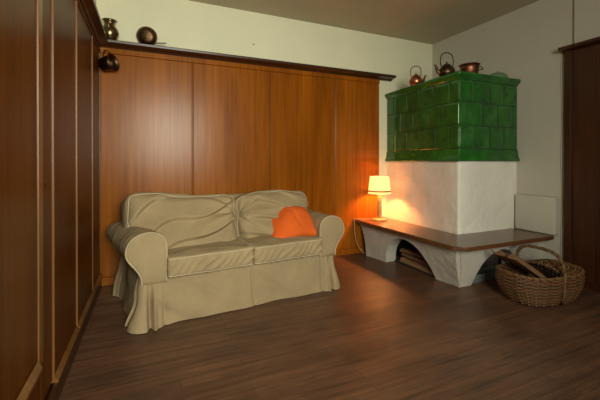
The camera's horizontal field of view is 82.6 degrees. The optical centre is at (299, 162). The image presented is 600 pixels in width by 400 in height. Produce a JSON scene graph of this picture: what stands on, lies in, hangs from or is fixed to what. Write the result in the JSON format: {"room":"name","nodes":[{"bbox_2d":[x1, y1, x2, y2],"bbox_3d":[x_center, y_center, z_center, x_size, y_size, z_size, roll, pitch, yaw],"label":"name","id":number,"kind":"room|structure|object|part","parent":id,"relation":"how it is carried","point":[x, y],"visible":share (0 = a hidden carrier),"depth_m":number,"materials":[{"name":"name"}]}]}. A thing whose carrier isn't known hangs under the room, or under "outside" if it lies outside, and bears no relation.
{"room":"traditional dwelling","nodes":[
{"label":"traditional dwelling","id":0,"kind":"room"},
{"bbox_2d":[96,0,431,217],"bbox_3d":[-0.034,-0.259,4.037,4.090,2.790,0.120,0,0,-24],"label":"wall","id":1,"kind":"structure","parent":0,"point":[185,24],"depth_m":3.86,"materials":[{"name":"beige paint"}]},
{"bbox_2d":[102,247,365,285],"bbox_3d":[-0.404,1.102,3.770,3.135,0.070,0.020,0,0,-24],"label":"baseboard","id":2,"kind":"structure","parent":1,"relation":"attached to","point":[110,280],"depth_m":4.17,"materials":[{"name":"brown wood"}]},
{"bbox_2d":[100,47,379,277],"bbox_3d":[-0.412,0.034,3.787,3.135,2.205,0.036,0,0,-24],"label":"wall paneling","id":3,"kind":"structure","parent":1,"relation":"attached to","point":[170,123],"depth_m":3.65,"materials":[{"name":"brown wood"}]},
{"bbox_2d":[101,39,395,81],"bbox_3d":[-0.308,-1.090,3.776,3.320,0.053,0.132,0,0,-24],"label":"trim","id":4,"kind":"structure","parent":1,"relation":"attached to","point":[116,44],"depth_m":3.59,"materials":[{"name":"brown wood"}]},
{"bbox_2d":[102,18,118,39],"bbox_3d":[-1.744,-1.207,3.129,0.152,0.185,0.152,0,0,14],"label":"jug","id":5,"kind":"object","parent":4,"relation":"on","point":[111,31],"visible":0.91,"depth_m":3.08,"materials":[{"name":"brown metal"}]},
{"bbox_2d":[136,26,165,44],"bbox_3d":[-1.423,-1.205,3.264,0.267,0.178,0.073,0,0,-13],"label":"copper pan","id":6,"kind":"object","parent":4,"relation":"on","point":[146,35],"visible":0.88,"depth_m":3.24,"materials":[{"name":"black metal"}]},
{"bbox_2d":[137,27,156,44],"bbox_3d":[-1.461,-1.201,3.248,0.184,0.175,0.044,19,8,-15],"label":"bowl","id":7,"kind":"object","parent":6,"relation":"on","point":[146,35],"depth_m":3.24,"materials":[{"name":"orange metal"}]},
{"bbox_2d":[59,252,599,399],"bbox_3d":[1.023,1.194,1.678,4.360,0.100,5.300,0,0,-24],"label":"floor","id":8,"kind":"structure","parent":0,"point":[392,330],"depth_m":2.10,"materials":[{"name":"brown wood"}]},
{"bbox_2d":[105,190,343,333],"bbox_3d":[-0.635,0.687,3.061,1.942,0.897,1.020,0,0,-29],"label":"sofa","id":9,"kind":"object","parent":8,"relation":"on","point":[184,256],"visible":0.92,"depth_m":2.69,"materials":[{"name":"beige fabric"}]},
{"bbox_3d":[-1.299,0.664,2.666,0.305,0.365,0.847,0,0,-35],"label":"armrest","id":10,"kind":"part","parent":9,"relation":"part of","materials":[{"name":"beige fabric"}]},
{"bbox_2d":[122,192,237,248],"bbox_3d":[-0.956,0.508,2.821,0.907,0.538,0.468,0,0,-29],"label":"cushion","id":11,"kind":"object","parent":9,"relation":"on","point":[184,220],"depth_m":2.70,"materials":[{"name":"beige fabric"}]},
{"bbox_3d":[-0.796,0.569,3.362,1.728,0.512,0.219,0,0,-29],"label":"backrest frame","id":12,"kind":"part","parent":9,"relation":"part of","materials":[{"name":"beige fabric"}]},
{"bbox_2d":[167,239,253,275],"bbox_3d":[-0.824,0.723,2.792,0.704,0.180,0.728,0,0,-29],"label":"seat cushion","id":13,"kind":"object","parent":9,"relation":"on","point":[202,256],"depth_m":2.55,"materials":[{"name":"beige fabric"}]},
{"bbox_2d":[233,190,307,237],"bbox_3d":[-0.249,0.526,3.206,0.787,0.527,0.462,0,0,-29],"label":"cushion","id":14,"kind":"object","parent":9,"relation":"on","point":[253,212],"depth_m":3.05,"materials":[{"name":"beige fabric"}]},
{"bbox_2d":[237,236,322,262],"bbox_3d":[-0.254,0.723,3.105,0.673,0.181,0.728,0,0,-29],"label":"seat cushion","id":15,"kind":"object","parent":9,"relation":"on","point":[261,249],"depth_m":2.83,"materials":[{"name":"beige fabric"}]},
{"bbox_2d":[271,206,315,237],"bbox_3d":[-0.061,0.567,3.124,0.559,0.322,0.295,0,0,-27],"label":"pillow","id":16,"kind":"object","parent":9,"relation":"on","point":[292,221],"visible":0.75,"depth_m":3.03,"materials":[{"name":"orange fabric"}]},
{"bbox_3d":[0.100,0.662,3.430,0.297,0.370,0.812,0,0,-29],"label":"armrest","id":17,"kind":"part","parent":9,"relation":"part of","materials":[{"name":"beige fabric"}]},
{"bbox_2d":[395,259,434,276],"bbox_3d":[1.289,1.126,3.679,0.180,0.022,0.590,0,0,-24],"label":"board","id":18,"kind":"object","parent":8,"relation":"on","point":[396,260],"visible":0.37,"depth_m":3.64,"materials":[{"name":"black wood"}]},
{"bbox_2d":[400,257,433,274],"bbox_3d":[1.254,1.092,3.636,0.078,0.046,0.500,0,0,-23],"label":"log","id":19,"kind":"object","parent":18,"relation":"on","point":[404,260],"visible":0.89,"depth_m":3.61,"materials":[{"name":"brown wood"}]},
{"bbox_2d":[404,256,429,267],"bbox_3d":[1.326,1.088,3.712,0.074,0.055,0.520,0,0,-24],"label":"log","id":20,"kind":"object","parent":18,"relation":"on","point":[404,256],"visible":0.18,"depth_m":3.77,"materials":[{"name":"brown wood"}]},
{"bbox_2d":[401,252,428,265],"bbox_3d":[1.266,1.041,3.707,0.077,0.036,0.460,0,0,-19],"label":"log","id":21,"kind":"object","parent":20,"relation":"on","point":[422,261],"visible":0.75,"depth_m":3.69,"materials":[{"name":"brown wood"}]},
{"bbox_2d":[400,248,424,258],"bbox_3d":[1.266,0.993,3.729,0.084,0.036,0.400,0,0,-30],"label":"log","id":22,"kind":"object","parent":21,"relation":"on","point":[404,250],"visible":0.7,"depth_m":3.74,"materials":[{"name":"brown wood"}]},
{"bbox_2d":[355,71,553,286],"bbox_3d":[1.585,0.122,3.794,1.318,2.030,1.628,0,0,-24],"label":"stove","id":23,"kind":"object","parent":8,"relation":"on","point":[452,157],"visible":0.88,"depth_m":3.55,"materials":[{"name":"green ceramic"}]},
{"bbox_2d":[368,176,390,220],"bbox_3d":[0.971,0.438,4.176,0.279,0.535,0.279,0,0,-24],"label":"table lamp","id":24,"kind":"object","parent":23,"relation":"on","point":[379,185],"visible":1,"depth_m":4.09,"materials":[{"name":"beige wood"}]},
{"bbox_3d":[0.971,0.526,4.176,0.044,0.302,0.044,0,0,-24],"label":"stem","id":25,"kind":"part","parent":24,"relation":"part of","materials":[{"name":"brown wood"}]},
{"bbox_3d":[0.971,0.275,4.176,0.276,0.210,0.276,0,0,-24],"label":"lamp shade","id":26,"kind":"part","parent":24,"relation":"part of","materials":[{"name":"beige fabric"}]},
{"bbox_2d":[409,66,426,85],"bbox_3d":[1.358,-1.009,3.973,0.177,0.230,0.148,0,0,-33],"label":"kettle","id":27,"kind":"object","parent":23,"relation":"on","point":[416,79],"visible":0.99,"depth_m":3.92,"materials":[{"name":"orange metal"}]},
{"bbox_2d":[434,52,454,75],"bbox_3d":[1.517,-1.020,3.550,0.196,0.256,0.164,0,0,-36],"label":"kettle","id":28,"kind":"object","parent":23,"relation":"on","point":[446,69],"visible":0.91,"depth_m":3.52,"materials":[{"name":"orange metal"}]},
{"bbox_3d":[1.433,-0.967,3.557,0.077,0.109,0.043,0,0,-2],"label":"spout","id":29,"kind":"part","parent":28,"relation":"part of","materials":[{"name":"orange metal"}]},
{"bbox_3d":[1.531,-1.068,3.559,0.146,0.162,0.011,0,0,-2],"label":"handle","id":30,"kind":"part","parent":28,"relation":"part of","materials":[{"name":"black metal"}]},
{"bbox_3d":[1.702,-0.077,4.053,0.896,0.121,1.246,0,0,-24],"label":"moulding","id":31,"kind":"part","parent":23,"relation":"part of","materials":[{"name":"green tile"}]},
{"bbox_3d":[1.700,-0.857,4.047,0.901,0.075,1.251,0,0,-24],"label":"crown moulding","id":32,"kind":"part","parent":23,"relation":"part of","materials":[{"name":"green tile"}]},
{"bbox_2d":[459,62,483,72],"bbox_3d":[1.780,-0.958,3.583,0.213,0.130,0.206,0,0,-31],"label":"pot","id":33,"kind":"object","parent":23,"relation":"on","point":[473,67],"visible":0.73,"depth_m":3.50,"materials":[{"name":"orange metal"}]},
{"bbox_2d":[490,71,507,77],"bbox_3d":[2.153,-0.946,3.739,0.250,0.106,0.162,0,0,-14],"label":"covered dish","id":34,"kind":"object","parent":23,"relation":"on","point":[498,73],"visible":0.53,"depth_m":3.67,"materials":[{"name":"green ceramic"}]},
{"bbox_2d":[515,194,558,234],"bbox_3d":[2.406,0.522,3.483,0.069,0.368,0.395,0,0,-24],"label":"block","id":35,"kind":"object","parent":23,"relation":"on","point":[535,213],"visible":1,"depth_m":3.44,"materials":[{"name":"white paint"}]},
{"bbox_2d":[472,266,495,283],"bbox_3d":[1.811,1.101,3.362,0.472,0.075,0.142,0,0,-24],"label":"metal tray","id":36,"kind":"object","parent":8,"relation":"on","point":[488,273],"visible":0.38,"depth_m":3.30,"materials":[{"name":"grey metal"}]},
{"bbox_2d":[495,244,584,306],"bbox_3d":[2.017,0.922,2.877,0.722,0.433,0.454,0,0,-14],"label":"wicker basket","id":37,"kind":"object","parent":8,"relation":"on","point":[573,277],"visible":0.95,"depth_m":2.72,"materials":[{"name":"brown wicker"}]},
{"bbox_2d":[491,249,511,266],"bbox_3d":[1.754,0.837,2.978,0.236,0.177,0.025,0,0,-20],"label":"stick","id":38,"kind":"object","parent":37,"relation":"in","point":[507,263],"visible":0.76,"depth_m":2.98,"materials":[{"name":"brown wood"}]},
{"bbox_2d":[494,250,526,271],"bbox_3d":[1.860,0.859,2.950,0.411,0.237,0.108,0,0,-26],"label":"log","id":39,"kind":"object","parent":37,"relation":"in","point":[499,253],"visible":0.52,"depth_m":2.90,"materials":[{"name":"brown wood"}]},
{"bbox_2d":[507,253,546,277],"bbox_3d":[1.866,0.858,2.782,0.402,0.268,0.077,0,0,-22],"label":"log","id":40,"kind":"object","parent":37,"relation":"in","point":[513,257],"visible":0.9,"depth_m":2.75,"materials":[{"name":"brown wood"}]},
{"bbox_3d":[2.013,0.915,2.877,0.030,0.419,0.455,0,0,-18],"label":"handle","id":41,"kind":"part","parent":37,"relation":"part of","materials":[{"name":"brown wicker"}]},
{"bbox_3d":[2.186,0.871,2.933,0.344,0.081,0.424,0,0,-18],"label":"lid","id":42,"kind":"part","parent":37,"relation":"part of","materials":[{"name":"brown wicker"}]},
{"bbox_2d":[189,0,538,44],"bbox_3d":[1.023,-1.696,1.668,4.360,0.100,5.300,0,0,-24],"label":"ceiling","id":43,"kind":"structure","parent":0,"point":[432,22],"depth_m":3.77,"materials":[{"name":"paint"}]},
{"bbox_2d":[432,0,599,277],"bbox_3d":[2.936,-0.254,2.514,0.180,2.790,5.300,0,0,-24],"label":"wall","id":44,"kind":"structure","parent":0,"point":[523,43],"depth_m":3.51,"materials":[{"name":"beige paint"}]},
{"bbox_2d":[561,53,562,257],"bbox_3d":[2.523,-0.017,3.290,0.009,2.070,0.018,0,0,-24],"label":"trim","id":45,"kind":"structure","parent":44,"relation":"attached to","point":[562,53],"depth_m":3.29,"materials":[{"name":"brown wood"}]},
{"bbox_2d":[558,36,599,54],"bbox_3d":[3.179,-1.052,1.723,0.130,0.053,3.360,0,0,-24],"label":"trim","id":46,"kind":"structure","parent":44,"relation":"attached to","point":[594,41],"depth_m":3.08,"materials":[{"name":"brown wood"}]},
{"bbox_2d":[564,44,599,291],"bbox_3d":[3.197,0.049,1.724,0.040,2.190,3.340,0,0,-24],"label":"door","id":47,"kind":"structure","parent":44,"relation":"attached to","point":[581,66],"depth_m":3.12,"materials":[{"name":"brown wood"}]},
{"bbox_3d":[-0.918,-0.248,0.819,0.120,2.790,5.300,0,0,-24],"label":"wall","id":48,"kind":"structure","parent":0,"visible":0},
{"bbox_2d":[0,0,99,399],"bbox_3d":[-0.847,0.047,0.851,0.036,2.200,5.000,0,0,-24],"label":"trim","id":49,"kind":"structure","parent":48,"relation":"attached to","point":[18,18],"depth_m":1.54,"materials":[{"name":"brown wood"}]},
{"bbox_2d":[16,0,102,399],"bbox_3d":[-0.832,0.023,0.858,0.032,2.052,5.000,0,0,-24],"label":"trim","id":50,"kind":"structure","parent":48,"relation":"attached to","point":[29,385],"depth_m":1.60,"materials":[{"name":"brown wood"}]},
{"bbox_2d":[47,278,101,399],"bbox_3d":[-0.823,1.098,0.854,0.018,0.098,4.980,0,0,-24],"label":"baseboard","id":51,"kind":"structure","parent":48,"relation":"attached to","point":[55,392],"depth_m":1.93,"materials":[{"name":"brown wood"}]},
{"bbox_2d":[80,0,107,46],"bbox_3d":[-0.815,-1.079,0.861,0.105,0.053,5.000,0,0,-24],"label":"trim","id":52,"kind":"structure","parent":48,"relation":"attached to","point":[90,8],"depth_m":2.58,"materials":[{"name":"brown wood"}]},
{"bbox_3d":[-1.788,-1.007,3.123,0.013,0.025,0.106,0,0,-24],"label":"wall hook","id":53,"kind":"object","parent":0,"visible":0},
{"bbox_2d":[98,50,119,71],"bbox_3d":[-1.734,-0.922,3.093,0.141,0.193,0.152,0,0,9],"label":"hanging pot","id":54,"kind":"object","parent":53,"relation":"hanging from","point":[109,62],"visible":1,"depth_m":3.07,"materials":[{"name":"orange metal"}]}
]}

